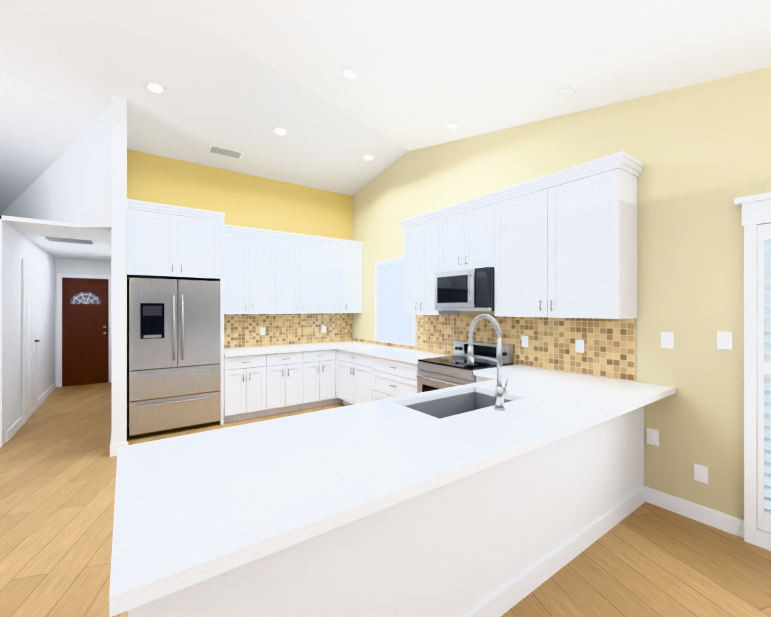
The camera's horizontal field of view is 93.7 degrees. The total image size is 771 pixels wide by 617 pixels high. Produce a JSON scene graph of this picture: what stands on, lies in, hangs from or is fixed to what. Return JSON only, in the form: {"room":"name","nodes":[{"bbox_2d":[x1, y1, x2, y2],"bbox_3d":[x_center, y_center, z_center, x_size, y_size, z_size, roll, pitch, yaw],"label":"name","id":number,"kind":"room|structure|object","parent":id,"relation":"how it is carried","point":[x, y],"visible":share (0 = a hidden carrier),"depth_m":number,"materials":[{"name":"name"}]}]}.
{"room":"kitchen","nodes":[
{"label":"kitchen","id":0,"kind":"room"},
{"bbox_2d":[6,223,54,431],"bbox_3d":[-5.178,0.239,5.283,0.120,2.440,3.400,0,0,-36],"label":"wall","id":1,"kind":"structure","parent":0,"point":[19,246],"depth_m":4.53,"materials":[{"name":"white paint"}]},
{"bbox_2d":[22,258,39,423],"bbox_3d":[-4.784,0.414,4.901,0.068,2.090,0.840,0,0,-36],"label":"hall door","id":2,"kind":"structure","parent":1,"relation":"in","point":[29,340],"depth_m":4.81,"materials":[{"name":"white wood"}]},
{"bbox_2d":[6,381,56,441],"bbox_3d":[-5.124,1.404,5.322,0.013,0.110,3.400,0,0,-36],"label":"baseboard","id":3,"kind":"structure","parent":1,"relation":"attached to","point":[16,426],"depth_m":4.48,"materials":[{"name":"white wood"}]},
{"bbox_2d":[0,106,111,228],"bbox_3d":[-4.553,-1.990,4.860,4.200,2.300,0.100,0,0,32],"label":"wall","id":4,"kind":"structure","parent":0,"point":[72,183],"depth_m":4.15,"materials":[{"name":"white paint"}]},
{"bbox_2d":[2,216,111,260],"bbox_3d":[-4.783,-0.961,5.547,1.070,0.040,3.670,0,0,-36],"label":"ceiling","id":5,"kind":"structure","parent":0,"point":[33,230],"depth_m":4.72,"materials":[{"name":"white paint"}]},
{"bbox_2d":[40,235,96,244],"bbox_3d":[-4.316,-0.932,4.947,0.550,0.015,0.450,0,0,-36],"label":"ceiling vent","id":6,"kind":"object","parent":5,"relation":"in","point":[68,240],"visible":1,"depth_m":4.91,"materials":[{"name":"white plastic"}]},
{"bbox_2d":[55,258,111,380],"bbox_3d":[-5.769,0.239,7.025,1.190,2.440,0.120,0,0,-36],"label":"wall","id":7,"kind":"structure","parent":0,"point":[79,266],"depth_m":6.90,"materials":[{"name":"white paint"}]},
{"bbox_2d":[57,273,111,386],"bbox_3d":[-5.734,0.404,6.917,0.830,2.110,0.090,0,0,-36],"label":"front door","id":8,"kind":"structure","parent":7,"relation":"in","point":[82,329],"depth_m":6.90,"materials":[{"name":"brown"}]},
{"bbox_2d":[112,96,126,444],"bbox_3d":[-3.979,-0.841,5.447,0.120,4.600,4.530,0,0,-36],"label":"wall","id":9,"kind":"structure","parent":0,"point":[119,270],"depth_m":3.61,"materials":[{"name":"white paint"}]},
{"bbox_2d":[110,433,113,456],"bbox_3d":[-4.029,1.404,5.405,0.013,0.110,4.543,0,0,-36],"label":"baseboard","id":10,"kind":"structure","parent":9,"relation":"attached to","point":[111,446],"depth_m":3.57,"materials":[{"name":"white wood"}]},
{"bbox_2d":[0,149,351,445],"bbox_3d":[-4.809,-0.840,3.362,10.300,4.600,0.150,0,0,-36],"label":"wall","id":11,"kind":"structure","parent":0,"point":[245,200],"depth_m":5.10,"materials":[{"name":"yellow paint"}]},
{"bbox_2d":[127,199,224,424],"bbox_3d":[-2.591,0.135,4.474,0.994,2.650,0.625,0,0,-36],"label":"upper cabinet","id":12,"kind":"object","parent":11,"relation":"attached to","point":[164,241],"visible":0.96,"depth_m":4.25,"materials":[{"name":"white wood"}]},
{"bbox_2d":[224,229,279,313],"bbox_3d":[-1.948,-0.483,5.116,0.793,1.115,0.330,0,0,-36],"label":"upper cabinet","id":13,"kind":"object","parent":11,"relation":"attached to","point":[271,272],"depth_m":4.98,"materials":[{"name":"white wood"}]},
{"bbox_2d":[224,313,351,348],"bbox_3d":[-1.472,0.319,5.657,2.197,0.490,0.009,0,0,-36],"label":"backsplash","id":14,"kind":"structure","parent":11,"relation":"attached to","point":[241,330],"depth_m":5.60,"materials":[{"name":"tile"}]},
{"bbox_2d":[260,328,264,334],"bbox_3d":[-1.832,0.339,5.388,0.070,0.110,0.006,0,0,-36],"label":"electrical outlet","id":15,"kind":"object","parent":14,"relation":"attached to","point":[262,331],"visible":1,"depth_m":5.38,"materials":[{"name":"white plastic"}]},
{"bbox_2d":[280,237,327,312],"bbox_3d":[-1.378,-0.483,5.525,0.856,1.115,0.330,0,0,-36],"label":"upper cabinet","id":16,"kind":"object","parent":11,"relation":"attached to","point":[303,261],"depth_m":5.44,"materials":[{"name":"white wood"}]},
{"bbox_2d":[328,241,362,312],"bbox_3d":[-0.808,-0.483,5.934,0.793,1.115,0.330,0,0,-36],"label":"upper cabinet","id":17,"kind":"object","parent":11,"relation":"attached to","point":[344,261],"depth_m":5.84,"materials":[{"name":"white wood"}]},
{"bbox_2d":[0,382,770,616],"bbox_3d":[-2.469,1.521,0.273,10.500,0.120,15.300,0,0,-36],"label":"floor","id":18,"kind":"structure","parent":0,"point":[58,468],"depth_m":2.18,"materials":[{"name":"brown wood"}]},
{"bbox_2d":[129,278,220,436],"bbox_3d":[-2.586,0.560,4.450,0.930,1.800,0.616,0,0,-36],"label":"refrigerator","id":19,"kind":"object","parent":18,"relation":"on","point":[174,354],"visible":1,"depth_m":4.21,"materials":[{"name":"metal"}]},
{"bbox_2d":[224,354,271,422],"bbox_3d":[-1.956,1.032,4.945,0.580,0.856,0.600,0,0,-36],"label":"base cabinet","id":20,"kind":"object","parent":18,"relation":"on","point":[259,385],"depth_m":4.70,"materials":[{"name":"white wood"}]},
{"bbox_2d":[272,351,307,414],"bbox_3d":[-1.559,1.032,5.230,0.642,0.856,0.600,0,0,-36],"label":"base cabinet","id":21,"kind":"object","parent":18,"relation":"on","point":[289,369],"depth_m":5.04,"materials":[{"name":"white wood"}]},
{"bbox_2d":[308,349,335,407],"bbox_3d":[-1.161,1.032,5.515,0.584,0.856,0.600,0,0,-36],"label":"base cabinet","id":22,"kind":"object","parent":18,"relation":"on","point":[321,363],"depth_m":5.31,"materials":[{"name":"white wood"}]},
{"bbox_2d":[336,349,342,403],"bbox_3d":[-0.692,1.032,5.852,0.701,0.856,0.600,0,0,-36],"label":"base cabinet","id":23,"kind":"object","parent":18,"relation":"on","point":[338,400],"depth_m":5.46,"materials":[{"name":"white wood"}]},
{"bbox_2d":[338,349,373,405],"bbox_3d":[-0.199,1.032,5.252,0.600,0.856,0.945,0,0,-36],"label":"base cabinet","id":24,"kind":"object","parent":18,"relation":"on","point":[364,378],"depth_m":5.04,"materials":[{"name":"white wood"}]},
{"bbox_2d":[127,392,644,616],"bbox_3d":[0.445,1.033,2.117,3.209,0.855,0.773,0,0,-36],"label":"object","id":25,"kind":"object","parent":18,"relation":"on","point":[499,539],"visible":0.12,"depth_m":1.57,"materials":[{"name":"white"}]},
{"bbox_2d":[224,342,336,356],"bbox_3d":[-1.552,0.584,5.214,1.550,0.040,0.632,0,0,-36],"label":"countertop","id":26,"kind":"structure","parent":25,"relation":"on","point":[229,352],"depth_m":5.10,"materials":[{"name":"white stone"}]},
{"bbox_2d":[329,341,451,363],"bbox_3d":[-0.115,0.584,5.106,0.632,0.040,2.484,0,0,-36],"label":"countertop","id":27,"kind":"structure","parent":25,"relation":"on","point":[395,353],"depth_m":4.75,"materials":[{"name":"white stone"}]},
{"bbox_2d":[109,369,675,616],"bbox_3d":[0.495,0.586,2.031,3.227,0.040,0.940,0,0,-36],"label":"countertop","id":28,"kind":"structure","parent":25,"relation":"on","point":[191,509],"depth_m":1.29,"materials":[{"name":"white stone"}]},
{"bbox_2d":[404,392,510,418],"bbox_3d":[0.463,0.771,2.241,0.752,0.329,0.412,0,0,-36],"label":"sink basin","id":29,"kind":"object","parent":28,"relation":"in","point":[451,406],"visible":0.04,"depth_m":2.49,"materials":[{"name":"grey metal"}]},
{"bbox_2d":[467,314,508,410],"bbox_3d":[0.602,0.299,2.124,0.113,0.534,0.262,0,0,-36],"label":"tap","id":30,"kind":"object","parent":28,"relation":"on","point":[500,391],"visible":0.98,"depth_m":2.03,"materials":[{"name":"metal"}]},
{"bbox_2d":[473,364,542,376],"bbox_3d":[1.154,0.585,3.326,0.647,0.040,0.357,0,0,-36],"label":"countertop","id":31,"kind":"structure","parent":25,"relation":"on","point":[489,372],"depth_m":3.29,"materials":[{"name":"white stone"}]},
{"bbox_2d":[374,356,418,400],"bbox_3d":[0.331,1.032,4.514,0.600,0.856,1.002,0,0,-36],"label":"base cabinet","id":32,"kind":"object","parent":18,"relation":"on","point":[392,378],"depth_m":4.33,"materials":[{"name":"white wood"}]},
{"bbox_2d":[416,340,512,392],"bbox_3d":[0.790,0.917,3.756,0.697,1.085,0.754,0,0,-36],"label":"range","id":33,"kind":"object","parent":18,"relation":"on","point":[443,372],"visible":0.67,"depth_m":3.68,"materials":[{"name":"metal"}]},
{"bbox_2d":[476,376,494,382],"bbox_3d":[1.169,1.033,3.314,0.636,0.855,0.394,0,0,-36],"label":"cabinet filler","id":34,"kind":"object","parent":18,"relation":"on","point":[480,379],"depth_m":3.25,"materials":[{"name":"white wood"}]},
{"bbox_2d":[0,0,770,214],"bbox_3d":[-2.489,-1.363,0.258,10.450,2.425,15.300,0,0,-36],"label":"ceiling","id":35,"kind":"structure","parent":0,"point":[245,77],"depth_m":3.06,"materials":[{"name":"white paint"}]},
{"bbox_2d":[145,81,165,94],"bbox_3d":[-2.240,-2.148,3.517,0.170,0.037,0.170,0,0,-36],"label":"recessed light","id":36,"kind":"object","parent":35,"relation":"in","point":[154,87],"visible":0.92,"depth_m":3.51,"materials":[{"name":"white plastic"}]},
{"bbox_2d":[208,145,242,158],"bbox_3d":[-2.067,-2.025,4.684,0.400,0.026,0.170,0,0,-36],"label":"ceiling vent","id":37,"kind":"object","parent":35,"relation":"in","point":[225,151],"visible":1,"depth_m":4.68,"materials":[{"name":"white plastic"}]},
{"bbox_2d":[273,126,287,135],"bbox_3d":[-1.264,-2.134,4.349,0.170,0.037,0.170,0,0,-36],"label":"recessed light","id":38,"kind":"object","parent":35,"relation":"in","point":[280,131],"visible":0.96,"depth_m":4.34,"materials":[{"name":"white plastic"}]},
{"bbox_2d":[341,68,359,79],"bbox_3d":[-0.316,-2.102,3.239,0.170,0.049,0.169,0,0,-36],"label":"recessed light","id":39,"kind":"object","parent":35,"relation":"in","point":[350,73],"visible":0.96,"depth_m":3.22,"materials":[{"name":"white plastic"}]},
{"bbox_2d":[363,153,374,160],"bbox_3d":[-0.238,-2.132,5.090,0.170,0.037,0.170,0,0,-36],"label":"recessed light","id":40,"kind":"object","parent":35,"relation":"in","point":[368,157],"visible":0.92,"depth_m":5.08,"materials":[{"name":"white plastic"}]},
{"bbox_2d":[444,121,459,128],"bbox_3d":[0.722,-1.980,3.910,0.170,0.049,0.169,0,0,-36],"label":"recessed light","id":41,"kind":"object","parent":35,"relation":"in","point":[451,125],"visible":0.98,"depth_m":3.89,"materials":[{"name":"white plastic"}]},
{"bbox_2d":[557,88,575,99],"bbox_3d":[1.446,-1.713,2.888,0.132,0.063,0.133,0,0,-36],"label":"smoke detector","id":42,"kind":"object","parent":35,"relation":"attached to","point":[565,93],"visible":1,"depth_m":2.86,"materials":[{"name":"white plastic"}]},
{"bbox_2d":[352,67,770,519],"bbox_3d":[2.774,-0.839,1.757,0.150,4.600,11.600,0,0,-36],"label":"wall","id":43,"kind":"structure","parent":0,"point":[701,152],"depth_m":2.60,"materials":[{"name":"beige paint"}]},
{"bbox_2d":[374,257,416,345],"bbox_3d":[0.121,-0.113,5.282,0.049,1.235,0.960,0,0,-36],"label":"window","id":44,"kind":"structure","parent":43,"relation":"in","point":[394,323],"depth_m":5.34,"materials":[{"name":"white glass"}]},
{"bbox_2d":[402,215,458,314],"bbox_3d":[0.569,-0.482,4.414,0.330,1.115,0.692,0,0,-36],"label":"upper cabinet","id":45,"kind":"object","parent":43,"relation":"attached to","point":[422,239],"depth_m":4.31,"materials":[{"name":"white wood"}]},
{"bbox_2d":[442,199,493,271],"bbox_3d":[0.956,-0.720,3.874,0.330,0.640,0.760,0,0,-36],"label":"upper cabinet","id":46,"kind":"object","parent":43,"relation":"attached to","point":[467,232],"depth_m":3.73,"materials":[{"name":"white wood"}]},
{"bbox_2d":[434,267,493,310],"bbox_3d":[0.905,-0.186,3.838,0.455,0.422,0.754,0,0,-36],"label":"microwave","id":47,"kind":"object","parent":46,"relation":"attached to","point":[466,290],"visible":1,"depth_m":3.67,"materials":[{"name":"metal"}]},
{"bbox_2d":[352,315,635,381],"bbox_3d":[0.676,0.320,4.541,0.009,0.490,4.308,0,0,-36],"label":"backsplash","id":48,"kind":"structure","parent":43,"relation":"attached to","point":[609,348],"depth_m":3.35,"materials":[{"name":"tile"}]},
{"bbox_2d":[522,336,527,346],"bbox_3d":[1.371,0.325,3.557,0.006,0.110,0.070,0,0,-36],"label":"electrical outlet","id":49,"kind":"object","parent":48,"relation":"attached to","point":[524,341],"visible":1,"depth_m":3.55,"materials":[{"name":"white plastic"}]},
{"bbox_2d":[576,339,583,352],"bbox_3d":[1.680,0.325,3.127,0.006,0.110,0.070,0,0,-36],"label":"electrical outlet","id":50,"kind":"object","parent":48,"relation":"attached to","point":[580,346],"visible":1,"depth_m":3.12,"materials":[{"name":"white plastic"}]},
{"bbox_2d":[494,159,641,318],"bbox_3d":[1.474,-0.482,3.152,0.330,1.115,1.141,0,0,-36],"label":"upper cabinet","id":51,"kind":"object","parent":43,"relation":"attached to","point":[561,244],"depth_m":2.88,"materials":[{"name":"white wood"}]},
{"bbox_2d":[647,428,658,445],"bbox_3d":[1.997,0.960,2.702,0.010,0.115,0.075,0,0,-36],"label":"electrical outlet","id":52,"kind":"object","parent":43,"relation":"attached to","point":[652,436],"visible":1,"depth_m":2.70,"materials":[{"name":"white plastic"}]},
{"bbox_2d":[661,332,673,348],"bbox_3d":[2.049,0.230,2.628,0.010,0.115,0.075,0,0,-36],"label":"switch plate","id":53,"kind":"object","parent":43,"relation":"attached to","point":[667,339],"visible":1,"depth_m":2.62,"materials":[{"name":"white plastic"}]},
{"bbox_2d":[645,486,743,537],"bbox_3d":[4.027,1.406,-0.131,0.013,0.110,7.070,0,0,-36],"label":"baseboard","id":54,"kind":"structure","parent":43,"relation":"attached to","point":[713,518],"depth_m":2.49,"materials":[{"name":"white wood"}]},
{"bbox_2d":[694,463,707,483],"bbox_3d":[2.160,1.130,2.474,0.010,0.115,0.075,0,0,-36],"label":"electrical outlet","id":55,"kind":"object","parent":43,"relation":"attached to","point":[700,473],"visible":1,"depth_m":2.47,"materials":[{"name":"white plastic"}]},
{"bbox_2d":[717,331,732,349],"bbox_3d":[2.230,0.210,2.376,0.010,0.115,0.075,0,0,-36],"label":"switch plate","id":56,"kind":"object","parent":43,"relation":"attached to","point":[724,340],"visible":1,"depth_m":2.37,"materials":[{"name":"white plastic"}]},
{"bbox_2d":[734,192,770,550],"bbox_3d":[2.705,0.383,1.656,0.079,2.155,1.605,0,0,-36],"label":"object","id":57,"kind":"object","parent":43,"relation":"attached to","point":[756,217],"visible":1,"depth_m":2.23,"materials":[{"name":"white wood"}]}
]}

